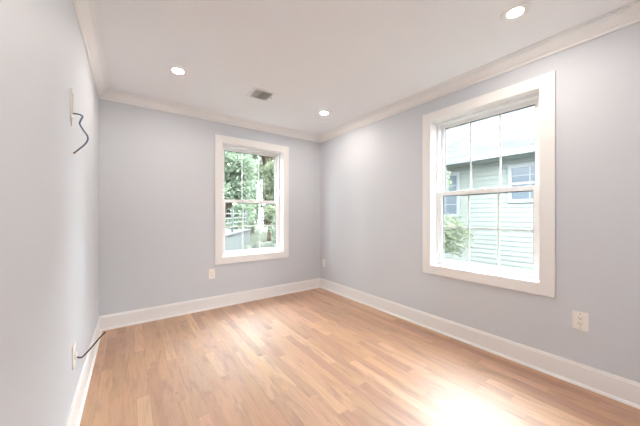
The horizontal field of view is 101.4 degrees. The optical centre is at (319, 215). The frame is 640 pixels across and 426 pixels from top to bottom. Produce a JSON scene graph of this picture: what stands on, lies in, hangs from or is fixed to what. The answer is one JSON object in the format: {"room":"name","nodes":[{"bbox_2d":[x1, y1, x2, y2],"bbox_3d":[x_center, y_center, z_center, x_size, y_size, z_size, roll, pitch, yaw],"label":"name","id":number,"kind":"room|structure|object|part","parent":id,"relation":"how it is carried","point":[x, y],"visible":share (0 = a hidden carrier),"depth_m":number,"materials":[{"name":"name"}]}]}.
{"room":"empty bedroom","nodes":[
{"label":"empty bedroom","id":0,"kind":"room"},
{"bbox_2d":[0,0,98,425],"bbox_3d":[-1.217,0.025,1.069,0.200,2.590,4.160,0,0,-36],"label":"wall","id":1,"kind":"structure","parent":0,"point":[49,193],"depth_m":0.97,"materials":[{"name":"grey paint"}]},
{"bbox_2d":[70,88,73,125],"bbox_3d":[-1.332,-0.576,1.406,0.008,0.189,0.060,0,0,-36],"label":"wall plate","id":2,"kind":"object","parent":1,"relation":"attached to","point":[71,90],"visible":1,"depth_m":1.40,"materials":[{"name":"plastic"}]},
{"bbox_2d":[73,113,88,153],"bbox_3d":[-1.315,-0.445,1.439,0.070,0.228,0.023,0,0,-36],"label":"cable","id":3,"kind":"object","parent":2,"relation":"attached to","point":[87,140],"visible":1,"depth_m":1.44,"materials":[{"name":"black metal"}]},
{"bbox_2d":[72,341,76,369],"bbox_3d":[-1.370,0.782,1.465,0.016,0.126,0.080,0,0,-36],"label":"cable wall plate","id":4,"kind":"object","parent":1,"relation":"attached to","point":[74,353],"visible":1,"depth_m":1.45,"materials":[{"name":"plastic"}]},
{"bbox_2d":[77,332,105,357],"bbox_3d":[-1.379,0.783,1.573,0.024,0.087,0.200,0,0,1],"label":"loose cable","id":5,"kind":"object","parent":4,"relation":"attached to","point":[104,332],"visible":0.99,"depth_m":1.59,"materials":[{"name":"black plastic"}]},
{"bbox_2d":[65,316,101,425],"bbox_3d":[-1.123,1.097,1.137,0.030,0.147,3.760,0,0,-36],"label":"baseboard","id":6,"kind":"structure","parent":1,"relation":"attached to","point":[74,417],"depth_m":1.69,"materials":[{"name":"white wood"}]},
{"bbox_2d":[72,0,108,97],"bbox_3d":[-1.099,-1.225,1.155,0.090,0.090,3.760,0,0,-36],"label":"trim","id":7,"kind":"structure","parent":1,"relation":"attached to","point":[85,10],"depth_m":1.83,"materials":[{"name":"white wood"}]},
{"bbox_2d":[99,99,319,315],"bbox_3d":[-1.176,0.025,3.545,2.772,2.590,0.200,0,0,-36],"label":"wall","id":8,"kind":"structure","parent":0,"point":[157,168],"depth_m":3.03,"materials":[{"name":"grey paint"}]},
{"bbox_2d":[99,89,319,142],"bbox_3d":[-1.091,-1.225,3.427,2.772,0.090,0.090,0,0,-36],"label":"trim","id":9,"kind":"structure","parent":8,"relation":"attached to","point":[110,95],"depth_m":3.16,"materials":[{"name":"white wood"}]},
{"bbox_2d":[100,278,319,330],"bbox_3d":[-1.109,1.097,3.452,2.772,0.147,0.030,0,0,-36],"label":"baseboard","id":10,"kind":"structure","parent":8,"relation":"attached to","point":[117,320],"depth_m":3.18,"materials":[{"name":"white wood"}]},
{"bbox_2d":[209,269,214,278],"bbox_3d":[-1.357,0.736,3.285,0.075,0.122,0.009,0,0,-36],"label":"wall outlet","id":11,"kind":"object","parent":8,"relation":"attached to","point":[211,271],"visible":1,"depth_m":3.28,"materials":[{"name":"plastic"}]},
{"bbox_2d":[215,134,288,264],"bbox_3d":[-0.953,-0.198,3.689,1.053,1.649,0.209,0,0,-36],"label":"window","id":12,"kind":"structure","parent":8,"relation":"in","point":[280,154],"depth_m":3.66,"materials":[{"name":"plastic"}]},
{"bbox_3d":[-0.991,-0.539,3.742,0.811,0.736,0.034,0,0,-36],"label":"sash","id":13,"kind":"part","parent":12,"relation":"part of","materials":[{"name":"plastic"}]},
{"bbox_2d":[241,153,258,199],"bbox_3d":[-0.993,-0.537,3.745,0.263,0.656,0.002,0,0,-36],"label":"grille","id":14,"kind":"object","parent":12,"relation":"attached to","point":[257,154],"depth_m":3.67,"materials":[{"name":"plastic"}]},
{"bbox_2d":[225,203,274,248],"bbox_3d":[-0.968,0.153,3.711,0.733,0.638,0.002,0,0,-36],"label":"grille","id":15,"kind":"object","parent":12,"relation":"attached to","point":[243,225],"depth_m":3.71,"materials":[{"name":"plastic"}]},
{"bbox_3d":[-0.966,0.151,3.708,0.811,0.726,0.034,0,0,-36],"label":"sash","id":16,"kind":"part","parent":12,"relation":"part of","materials":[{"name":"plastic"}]},
{"bbox_3d":[-0.983,-0.198,3.731,0.888,1.484,0.105,0,0,-36],"label":"frame","id":17,"kind":"part","parent":12,"relation":"part of","materials":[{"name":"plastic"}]},
{"bbox_2d":[80,288,639,425],"bbox_3d":[-0.014,1.245,1.942,2.772,0.150,3.760,0,0,-36],"label":"floor","id":18,"kind":"structure","parent":0,"point":[317,356],"depth_m":1.90,"materials":[{"name":"brown wood"}]},
{"bbox_2d":[95,0,635,134],"bbox_3d":[-0.014,-1.345,1.942,3.172,0.150,4.160,0,0,-36],"label":"ceiling","id":19,"kind":"structure","parent":0,"point":[351,60],"depth_m":1.95,"materials":[{"name":"white paint"}]},
{"bbox_2d":[168,66,187,75],"bbox_3d":[-1.250,-1.268,2.306,0.154,0.004,0.154,0,0,-36],"label":"recessed light","id":20,"kind":"object","parent":19,"relation":"in","point":[176,70],"visible":1,"depth_m":2.29,"materials":[{"name":"white"}]},
{"bbox_2d":[246,87,275,101],"bbox_3d":[-0.621,-1.262,2.762,0.238,0.016,0.236,0,0,-36],"label":"ceiling vent","id":21,"kind":"object","parent":19,"relation":"in","point":[256,93],"visible":1,"depth_m":2.75,"materials":[{"name":"metal"}]},
{"bbox_2d":[318,110,329,114],"bbox_3d":[0.053,-1.268,3.250,0.154,0.004,0.154,0,0,-36],"label":"recessed light","id":22,"kind":"object","parent":19,"relation":"in","point":[324,112],"visible":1,"depth_m":3.23,"materials":[{"name":"white"}]},
{"bbox_2d":[500,2,530,20],"bbox_3d":[1.221,-1.268,1.639,0.154,0.004,0.154,0,0,-36],"label":"recessed light","id":23,"kind":"object","parent":19,"relation":"in","point":[516,11],"visible":1,"depth_m":1.63,"materials":[{"name":"white"}]},
{"bbox_2d":[320,22,639,382],"bbox_3d":[1.189,0.025,2.814,0.200,2.590,4.160,0,0,-36],"label":"wall","id":24,"kind":"structure","parent":0,"point":[371,175],"depth_m":1.91,"materials":[{"name":"grey paint"}]},
{"bbox_2d":[319,0,639,142],"bbox_3d":[1.072,-1.225,2.729,0.090,0.090,3.760,0,0,-36],"label":"trim","id":25,"kind":"structure","parent":24,"relation":"attached to","point":[629,14],"depth_m":2.07,"materials":[{"name":"white wood"}]},
{"bbox_2d":[320,278,639,408],"bbox_3d":[1.096,1.097,2.747,0.030,0.147,3.760,0,0,-36],"label":"baseboard","id":26,"kind":"structure","parent":24,"relation":"attached to","point":[623,390],"depth_m":2.10,"materials":[{"name":"white wood"}]},
{"bbox_2d":[423,71,555,297],"bbox_3d":[1.477,-0.225,2.393,0.209,1.652,1.063,0,0,-36],"label":"window","id":27,"kind":"structure","parent":24,"relation":"in","point":[539,92],"depth_m":2.25,"materials":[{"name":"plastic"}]},
{"bbox_2d":[470,114,501,189],"bbox_3d":[1.533,-0.566,2.433,0.002,0.658,0.266,0,0,-36],"label":"grille","id":28,"kind":"object","parent":27,"relation":"attached to","point":[490,115],"depth_m":2.34,"materials":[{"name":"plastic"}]},
{"bbox_3d":[1.519,-0.225,2.423,0.105,1.487,0.898,0,0,-36],"label":"frame","id":29,"kind":"part","parent":27,"relation":"part of","materials":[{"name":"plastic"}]},
{"bbox_2d":[444,193,532,265],"bbox_3d":[1.499,0.127,2.408,0.002,0.640,0.743,0,0,-36],"label":"grille","id":30,"kind":"object","parent":27,"relation":"attached to","point":[451,194],"depth_m":2.47,"materials":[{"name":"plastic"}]},
{"bbox_3d":[1.496,0.125,2.406,0.034,0.728,0.821,0,0,-36],"label":"sash","id":31,"kind":"part","parent":27,"relation":"part of","materials":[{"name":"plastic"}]},
{"bbox_3d":[1.530,-0.568,2.431,0.034,0.738,0.821,0,0,-36],"label":"sash","id":32,"kind":"part","parent":27,"relation":"part of","materials":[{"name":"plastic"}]},
{"bbox_2d":[572,310,588,331],"bbox_3d":[1.793,0.728,1.804,0.009,0.126,0.080,0,0,-36],"label":"wall outlet","id":33,"kind":"object","parent":24,"relation":"attached to","point":[580,320],"visible":1,"depth_m":1.80,"materials":[{"name":"plastic"}]},
{"bbox_2d":[577,315,583,326],"bbox_3d":[1.791,0.728,1.803,0.003,0.068,0.034,0,0,-36],"label":"receptacle","id":34,"kind":"object","parent":33,"relation":"attached to","point":[580,318],"depth_m":1.80,"materials":[{"name":"plastic"}]},
{"label":"outside","id":35,"kind":"structure","parent":0,"visible":0},
{"bbox_2d":[250,223,274,247],"bbox_3d":[-2.179,1.920,20.038,70.000,0.300,85.000,0,0,-36],"label":"ground","id":36,"kind":"structure","parent":35,"point":[254,237],"depth_m":21.77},
{"bbox_2d":[225,229,251,250],"bbox_3d":[-4.362,1.185,7.678,3.050,1.170,7.702,0,0,-3],"label":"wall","id":37,"kind":"structure","parent":36,"relation":"on","point":[233,240],"depth_m":9.44,"materials":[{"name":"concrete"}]},
{"bbox_2d":[225,209,246,231],"bbox_3d":[-3.058,0.200,8.842,0.072,0.800,4.970,0,0,-3],"label":"metal railing","id":38,"kind":"object","parent":37,"relation":"on","point":[232,213],"visible":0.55,"depth_m":9.21,"materials":[{"name":"white metal"}]},
{"bbox_3d":[-3.075,0.200,9.192,0.070,0.800,0.070,0,0,-3],"label":"post","id":39,"kind":"part","parent":38,"relation":"part of","materials":[{"name":"metal"}]},
{"bbox_3d":[-3.178,0.200,11.290,0.070,0.800,0.070,0,0,-3],"label":"post","id":40,"kind":"part","parent":38,"relation":"part of","materials":[{"name":"metal"}]},
{"bbox_2d":[224,151,257,228],"bbox_3d":[-4.562,-5.298,13.543,2.923,14.160,3.098,0,0,-36],"label":"spreading tree","id":41,"kind":"object","parent":36,"relation":"on","point":[232,160],"visible":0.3,"depth_m":12.91,"materials":[{"name":"green plant"}]},
{"bbox_2d":[225,154,274,232],"bbox_3d":[-5.402,-5.284,27.559,22.631,15.014,4.227,0,0,-36],"label":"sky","id":42,"kind":"structure","parent":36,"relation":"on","point":[255,157],"depth_m":26.27,"materials":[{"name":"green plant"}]},
{"bbox_2d":[249,156,274,240],"bbox_3d":[-3.528,-5.433,17.961,2.900,14.429,2.909,0,0,-7],"label":"leafy tree","id":43,"kind":"object","parent":36,"relation":"on","point":[266,169],"visible":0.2,"depth_m":17.29,"materials":[{"name":"green plant"}]},
{"bbox_2d":[252,240,273,247],"bbox_3d":[-1.861,1.424,8.514,0.869,1.232,0.850,0,0,18],"label":"boulder","id":44,"kind":"object","parent":36,"relation":"on","point":[262,244],"visible":0.16,"depth_m":8.31,"materials":[{"name":"stone"}]},
{"bbox_2d":[268,214,274,246],"bbox_3d":[-1.619,0.729,11.950,1.451,2.082,1.420,0,0,-36],"label":"leafy shrub","id":45,"kind":"object","parent":36,"relation":"on","point":[272,232],"visible":0.03,"depth_m":11.74,"materials":[{"name":"green plant"}]},
{"bbox_2d":[444,170,476,257],"bbox_3d":[2.299,-0.243,5.255,1.032,4.031,1.585,0,0,-36],"label":"tree","id":46,"kind":"object","parent":36,"relation":"on","point":[449,235],"visible":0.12,"depth_m":4.79,"materials":[{"name":"green plant"}]},
{"bbox_2d":[444,106,534,270],"bbox_3d":[6.858,-0.765,5.900,6.030,5.071,14.200,0,0,-36],"label":"neighbor house","id":47,"kind":"structure","parent":36,"relation":"on","point":[518,126],"depth_m":5.80,"materials":[{"name":"plastic"}]},
{"bbox_3d":[3.110,-0.502,6.745,0.007,0.945,0.830,0,0,-36],"label":"pane","id":48,"kind":"part","parent":47,"relation":"part of","materials":[{"name":"clear glass"}]},
{"bbox_2d":[512,166,533,198],"bbox_3d":[4.285,-0.652,5.115,0.004,0.645,0.910,0,0,-36],"label":"window","id":49,"kind":"structure","parent":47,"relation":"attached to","point":[521,175],"depth_m":5.34,"materials":[{"name":"glass"}]},
{"bbox_3d":[4.290,-0.652,5.118,0.007,0.645,0.910,0,0,-36],"label":"pane","id":50,"kind":"part","parent":47,"relation":"part of","materials":[{"name":"clear glass"}]}
]}

